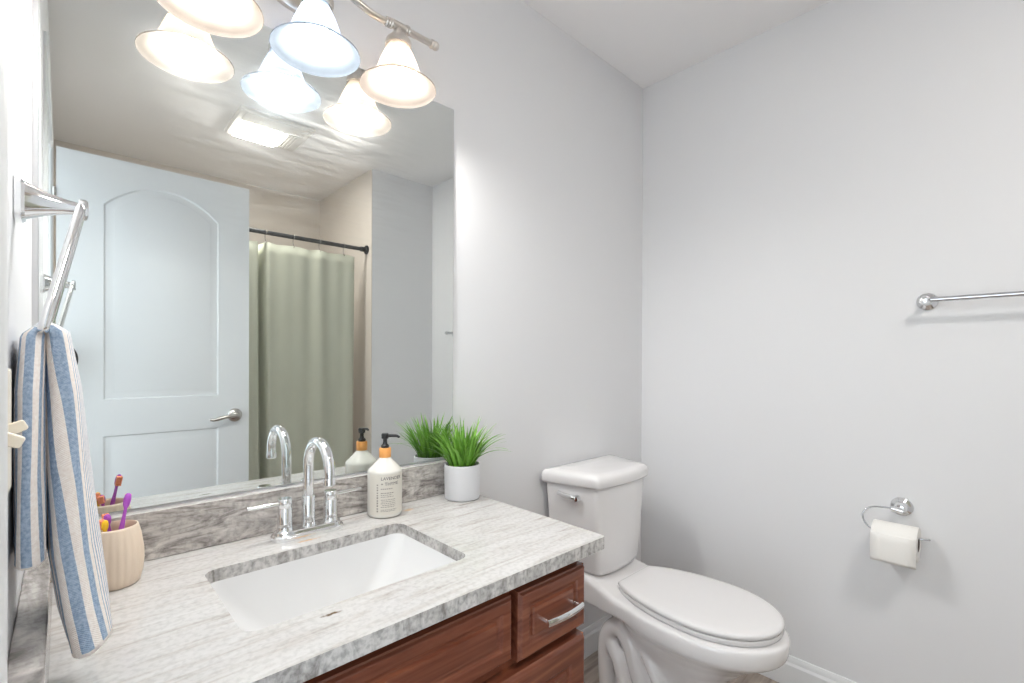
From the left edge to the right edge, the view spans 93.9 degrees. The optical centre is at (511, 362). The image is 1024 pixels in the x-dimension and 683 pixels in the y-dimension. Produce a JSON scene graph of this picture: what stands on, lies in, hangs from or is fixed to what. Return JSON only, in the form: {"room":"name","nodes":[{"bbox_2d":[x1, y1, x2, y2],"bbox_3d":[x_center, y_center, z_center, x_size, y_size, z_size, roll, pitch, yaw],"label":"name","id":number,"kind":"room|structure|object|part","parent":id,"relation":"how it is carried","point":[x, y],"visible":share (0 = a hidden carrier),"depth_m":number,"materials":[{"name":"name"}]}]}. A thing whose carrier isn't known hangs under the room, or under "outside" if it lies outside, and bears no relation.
{"room":"bathroom","nodes":[
{"label":"bathroom","id":0,"kind":"room"},
{"bbox_2d":[8,0,31,655],"bbox_3d":[-0.002,-0.036,-0.145,0.120,2.440,2.604,0,0,-43],"label":"wall","id":1,"kind":"structure","parent":0,"point":[19,11],"depth_m":0.57,"materials":[{"name":"paint"}]},
{"bbox_2d":[0,0,7,682],"bbox_3d":[-0.135,0.140,0.091,0.010,2.085,0.775,0,0,-43],"label":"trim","id":2,"kind":"structure","parent":1,"relation":"attached to","point":[3,3],"depth_m":0.34,"materials":[{"name":"white paint"}]},
{"bbox_2d":[8,368,10,492],"bbox_3d":[-0.443,0.062,0.416,0.005,0.114,0.103,0,0,-43],"label":"switch plate","id":3,"kind":"object","parent":1,"relation":"attached to","point":[9,370],"depth_m":0.44,"materials":[{"name":"beige plastic"}]},
{"bbox_2d":[8,368,27,492],"bbox_3d":[-0.439,0.062,0.421,0.017,0.114,0.103,0,0,-43],"label":"light switch","id":4,"kind":"object","parent":1,"relation":"attached to","point":[14,440],"visible":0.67,"depth_m":0.43,"materials":[{"name":"beige plastic"}]},
{"bbox_2d":[14,175,88,334],"bbox_3d":[-0.543,-0.121,0.566,0.062,0.180,0.149,0,0,-43],"label":"towel ring","id":5,"kind":"object","parent":1,"relation":"attached to","point":[30,201],"visible":0.94,"depth_m":0.54,"materials":[{"name":"silver metal"}]},
{"bbox_3d":[-0.563,-0.187,0.547,0.008,0.048,0.040,0,0,-43],"label":"wall plate","id":6,"kind":"part","parent":5,"relation":"part of","materials":[{"name":"silver metal"}]},
{"bbox_3d":[-0.540,-0.187,0.568,0.055,0.043,0.036,0,0,-43],"label":"arm","id":7,"kind":"part","parent":5,"relation":"part of","materials":[{"name":"silver metal"}]},
{"bbox_2d":[12,322,112,658],"bbox_3d":[-0.530,0.136,0.568,0.086,0.368,0.169,0,0,-43],"label":"hand towel","id":8,"kind":"object","parent":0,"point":[55,510],"visible":0.95,"depth_m":0.52,"materials":[{"name":"fabric"}]},
{"bbox_2d":[32,0,642,630],"bbox_3d":[-0.167,-0.043,1.568,2.225,2.440,0.120,0,0,-43],"label":"wall","id":9,"kind":"structure","parent":0,"point":[548,221],"depth_m":1.70,"materials":[{"name":"paint"}]},
{"bbox_2d":[157,0,263,37],"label":"vanity light","id":10,"kind":"object","parent":9,"relation":"attached to","point":[224,18],"depth_m":0.98,"materials":[{"name":"white glass"}]},
{"bbox_3d":[-0.585,-0.748,0.924,0.188,0.116,0.188,0,0,-43],"label":"lamp shade","id":11,"kind":"part","parent":10,"relation":"part of","materials":[{"name":"white glass"}]},
{"bbox_3d":[-0.585,-0.730,0.924,0.060,0.084,0.060,0,0,-43],"label":"bulb","id":12,"kind":"part","parent":10,"relation":"part of","materials":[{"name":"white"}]},
{"bbox_2d":[38,0,453,514],"bbox_3d":[-0.510,-0.244,1.158,0.905,1.064,0.006,0,0,-43],"label":"wall mirror","id":13,"kind":"object","parent":9,"relation":"attached to","point":[261,268],"visible":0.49,"depth_m":1.06,"materials":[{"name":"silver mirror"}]},
{"bbox_2d":[99,459,446,560],"bbox_3d":[-0.499,0.342,1.160,0.940,0.096,0.023,0,0,-43],"label":"backsplash","id":14,"kind":"structure","parent":9,"relation":"attached to","point":[185,527],"depth_m":1.05,"materials":[{"name":"stone"}]},
{"bbox_2d":[269,0,360,77],"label":"vanity light","id":15,"kind":"object","parent":9,"relation":"attached to","point":[309,38],"depth_m":1.07,"materials":[{"name":"white glass"}]},
{"bbox_3d":[-0.474,-0.897,1.106,0.170,0.116,0.123,0,0,-43],"label":"wall plate","id":16,"kind":"part","parent":15,"relation":"part of","materials":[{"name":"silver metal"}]},
{"bbox_3d":[-0.435,-0.748,1.064,0.188,0.116,0.188,0,0,-43],"label":"lamp shade","id":17,"kind":"part","parent":15,"relation":"part of","materials":[{"name":"white glass"}]},
{"bbox_3d":[-0.435,-0.730,1.064,0.060,0.084,0.060,0,0,-43],"label":"bulb","id":18,"kind":"part","parent":15,"relation":"part of","materials":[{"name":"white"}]},
{"bbox_2d":[350,0,438,107],"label":"vanity light","id":19,"kind":"object","parent":9,"relation":"attached to","point":[397,81],"depth_m":1.20,"materials":[{"name":"white glass"}]},
{"bbox_3d":[-0.286,-0.748,1.204,0.188,0.116,0.188,0,0,-43],"label":"lamp shade","id":20,"kind":"part","parent":19,"relation":"part of","materials":[{"name":"white glass"}]},
{"bbox_3d":[-0.286,-0.730,1.205,0.060,0.084,0.060,0,0,-43],"label":"bulb","id":21,"kind":"part","parent":19,"relation":"part of","materials":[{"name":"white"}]},
{"bbox_2d":[581,614,611,658],"bbox_3d":[0.207,1.123,1.835,1.074,0.110,0.014,0,0,-43],"label":"baseboard","id":22,"kind":"structure","parent":9,"relation":"attached to","point":[591,633],"depth_m":1.94,"materials":[{"name":"white paint"}]},
{"bbox_2d":[522,0,831,88],"bbox_3d":[0.770,-1.305,0.571,2.225,0.100,2.844,0,0,-43],"label":"ceiling","id":23,"kind":"structure","parent":0,"point":[649,42],"depth_m":1.79,"materials":[{"name":"white paint"}]},
{"bbox_2d":[584,650,778,682],"bbox_3d":[0.491,1.224,0.326,2.964,0.080,2.844,0,0,-43],"label":"floor","id":24,"kind":"structure","parent":0,"point":[591,675],"depth_m":1.80,"materials":[{"name":"plastic"}]},
{"bbox_2d":[303,561,583,682],"bbox_3d":[-0.327,0.800,0.955,0.909,0.758,0.559,0,0,-43],"label":"vanity cabinet","id":25,"kind":"object","parent":24,"relation":"on","point":[527,633],"visible":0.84,"depth_m":0.91,"materials":[{"name":"brown wood"}]},
{"bbox_2d":[49,494,603,682],"bbox_3d":[-0.319,0.406,0.968,0.940,0.028,0.552,0,0,-43],"label":"countertop","id":26,"kind":"structure","parent":25,"relation":"on","point":[170,625],"depth_m":0.79,"materials":[{"name":"stone"}]},
{"bbox_2d":[8,550,52,682],"bbox_3d":[-0.644,0.343,0.647,0.028,0.096,0.525,0,0,-43],"label":"side splash","id":27,"kind":"object","parent":26,"relation":"on","point":[29,653],"visible":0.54,"depth_m":0.54,"materials":[{"name":"stone"}]},
{"bbox_2d":[100,520,144,591],"bbox_3d":[-0.703,0.339,0.846,0.084,0.103,0.084,0,0,-43],"label":"toothbrush holder","id":28,"kind":"object","parent":26,"relation":"on","point":[123,549],"visible":0.61,"depth_m":0.83,"materials":[{"name":"beige ceramic"}]},
{"bbox_2d":[99,519,108,531],"bbox_3d":[-0.703,0.324,0.822,0.017,0.109,0.018,0,0,-43],"label":"toothbrush","id":29,"kind":"object","parent":28,"relation":"in","point":[104,524],"visible":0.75,"depth_m":0.82,"materials":[{"name":"yellow plastic"}]},
{"bbox_2d":[101,513,110,531],"bbox_3d":[-0.718,0.324,0.856,0.017,0.111,0.024,0,0,36],"label":"toothbrush","id":30,"kind":"object","parent":28,"relation":"in","point":[106,516],"visible":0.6,"depth_m":0.85,"materials":[{"name":"purple plastic"}]},
{"bbox_2d":[118,493,131,529],"bbox_3d":[-0.692,0.306,0.849,0.017,0.146,0.045,0,0,-4],"label":"toothbrush","id":31,"kind":"object","parent":28,"relation":"in","point":[127,498],"visible":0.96,"depth_m":0.85,"materials":[{"name":"purple plastic"}]},
{"bbox_2d":[247,436,360,542],"bbox_3d":[-0.464,0.276,1.096,0.189,0.229,0.189,0,0,3],"label":"faucet","id":32,"kind":"object","parent":26,"relation":"on","point":[286,531],"visible":1,"depth_m":1.08,"materials":[{"name":"silver metal"}]},
{"bbox_3d":[-0.535,0.310,1.033,0.068,0.010,0.009,0,0,-43],"label":"lever","id":33,"kind":"part","parent":32,"relation":"part of","materials":[{"name":"silver metal"}]},
{"bbox_3d":[-0.504,0.337,1.062,0.038,0.072,0.038,0,0,-43],"label":"handle","id":34,"kind":"part","parent":32,"relation":"part of","materials":[{"name":"silver metal"}]},
{"bbox_3d":[-0.467,0.381,1.097,0.159,0.020,0.055,0,0,-43],"label":"plate","id":35,"kind":"part","parent":32,"relation":"part of","materials":[{"name":"silver metal"}]},
{"bbox_3d":[-0.428,0.268,1.055,0.034,0.211,0.148,0,0,-43],"label":"spout","id":36,"kind":"part","parent":32,"relation":"part of","materials":[{"name":"silver metal"}]},
{"bbox_3d":[-0.430,0.337,1.132,0.038,0.072,0.038,0,0,-43],"label":"handle","id":37,"kind":"part","parent":32,"relation":"part of","materials":[{"name":"silver metal"}]},
{"bbox_3d":[-0.399,0.310,1.161,0.068,0.010,0.009,0,0,-43],"label":"lever","id":38,"kind":"part","parent":32,"relation":"part of","materials":[{"name":"silver metal"}]},
{"bbox_2d":[211,533,454,630],"bbox_3d":[-0.332,0.489,0.933,0.469,0.147,0.336,0,0,-43],"label":"sink","id":39,"kind":"object","parent":26,"relation":"in","point":[266,597],"visible":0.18,"depth_m":1.03,"materials":[{"name":"white ceramic"}]},
{"bbox_2d":[367,433,401,518],"bbox_3d":[-0.329,0.286,1.237,0.087,0.209,0.088,0,0,-43],"label":"soap bottle","id":40,"kind":"object","parent":26,"relation":"on","point":[384,477],"visible":1,"depth_m":1.20,"materials":[{"name":"white plastic"}]},
{"bbox_2d":[377,485,395,511],"bbox_3d":[-0.314,0.339,1.200,0.050,0.069,0.008,0,0,-22],"label":"print","id":41,"kind":"object","parent":40,"relation":"attached to","point":[386,494],"depth_m":1.20,"materials":[{"name":"grey paper"}]},
{"bbox_2d":[422,416,510,501],"bbox_3d":[-0.115,0.274,1.352,0.312,0.235,0.247,0,0,-43],"label":"potted plant","id":42,"kind":"object","parent":26,"relation":"on","point":[461,468],"visible":1,"depth_m":1.35,"materials":[{"name":"green plant"}]},
{"bbox_3d":[-0.144,0.341,1.389,0.104,0.100,0.104,0,0,-43],"label":"pot","id":43,"kind":"part","parent":42,"relation":"part of","materials":[{"name":"white ceramic"}]},
{"bbox_3d":[-0.233,0.515,0.728,0.617,0.126,0.032,0,0,-43],"label":"false drawer","id":44,"kind":"part","parent":25,"relation":"part of","materials":[{"name":"brown wood"}]},
{"bbox_3d":[-0.188,0.801,0.807,0.909,0.758,0.018,0,0,-43],"label":"frame","id":45,"kind":"part","parent":25,"relation":"part of","materials":[{"name":"brown wood"}]},
{"bbox_3d":[-0.009,0.846,0.940,0.451,0.468,0.032,0,0,-43],"label":"door","id":46,"kind":"part","parent":25,"relation":"part of","materials":[{"name":"brown wood"}]},
{"bbox_3d":[0.081,0.523,1.022,0.207,0.138,0.032,0,0,-43],"label":"drawer","id":47,"kind":"part","parent":25,"relation":"part of","materials":[{"name":"brown wood"}]},
{"bbox_3d":[0.111,0.531,1.014,0.114,0.015,0.027,0,0,-43],"label":"handle","id":48,"kind":"part","parent":25,"relation":"part of","materials":[{"name":"silver metal"}]},
{"bbox_2d":[541,455,789,682],"bbox_3d":[0.512,0.779,1.602,0.427,0.802,0.748,0,0,-43],"label":"toilet","id":49,"kind":"object","parent":24,"relation":"on","point":[666,625],"visible":0.93,"depth_m":1.56,"materials":[{"name":"white ceramic"}]},
{"bbox_3d":[0.194,0.466,1.662,0.088,0.031,0.026,0,0,34],"label":"flush lever","id":50,"kind":"part","parent":49,"relation":"part of","materials":[{"name":"silver metal"}]},
{"bbox_3d":[0.339,0.403,1.787,0.427,0.050,0.237,0,0,-43],"label":"tank lid","id":51,"kind":"part","parent":49,"relation":"part of","materials":[{"name":"white ceramic"}]},
{"bbox_3d":[0.337,0.586,1.788,0.398,0.321,0.211,0,0,-43],"label":"tank","id":52,"kind":"part","parent":49,"relation":"part of","materials":[{"name":"white ceramic"}]},
{"bbox_3d":[0.517,0.958,1.596,0.371,0.444,0.730,0,0,-43],"label":"bowl","id":53,"kind":"part","parent":49,"relation":"part of","materials":[{"name":"white ceramic"}]},
{"bbox_3d":[0.595,0.771,1.518,0.338,0.020,0.479,0,0,-43],"label":"seat","id":54,"kind":"part","parent":49,"relation":"part of","materials":[{"name":"white plastic"}]},
{"bbox_3d":[0.595,0.750,1.518,0.340,0.018,0.481,0,0,-43],"label":"seat lid","id":55,"kind":"part","parent":49,"relation":"part of","materials":[{"name":"white plastic"}]},
{"bbox_2d":[641,0,1023,682],"bbox_3d":[1.276,-0.036,1.569,0.120,2.440,1.853,0,0,-43],"label":"wall","id":56,"kind":"structure","parent":0,"point":[839,165],"depth_m":1.62,"materials":[{"name":"paint"}]},
{"bbox_2d":[759,655,856,682],"bbox_3d":[1.186,1.128,1.565,0.014,0.110,1.719,0,0,-43],"label":"baseboard","id":57,"kind":"structure","parent":56,"relation":"attached to","point":[795,670],"depth_m":1.72,"materials":[{"name":"white paint"}]},
{"bbox_2d":[862,497,930,540],"bbox_3d":[1.207,0.479,1.500,0.073,0.105,0.169,0,0,-43],"label":"toilet paper holder","id":58,"kind":"object","parent":56,"relation":"attached to","point":[901,506],"visible":0.84,"depth_m":1.50,"materials":[{"name":"silver metal"}]},
{"bbox_2d":[870,519,920,569],"bbox_3d":[1.183,0.552,1.476,0.103,0.112,0.110,0,0,-43],"label":"toilet paper roll","id":59,"kind":"object","parent":58,"relation":"hanging from","point":[897,544],"visible":0.99,"depth_m":1.45,"materials":[{"name":"white paper"}]},
{"bbox_2d":[916,291,1023,309],"bbox_3d":[1.412,-0.187,1.281,0.076,0.052,0.514,0,0,-43],"label":"towel bar","id":60,"kind":"object","parent":56,"relation":"attached to","point":[928,301],"visible":1,"depth_m":1.39,"materials":[{"name":"silver metal"}]},
{"bbox_3d":[1.254,-0.188,1.449,0.076,0.052,0.052,0,0,-43],"label":"post","id":61,"kind":"part","parent":60,"relation":"part of","materials":[{"name":"silver metal"}]}
]}

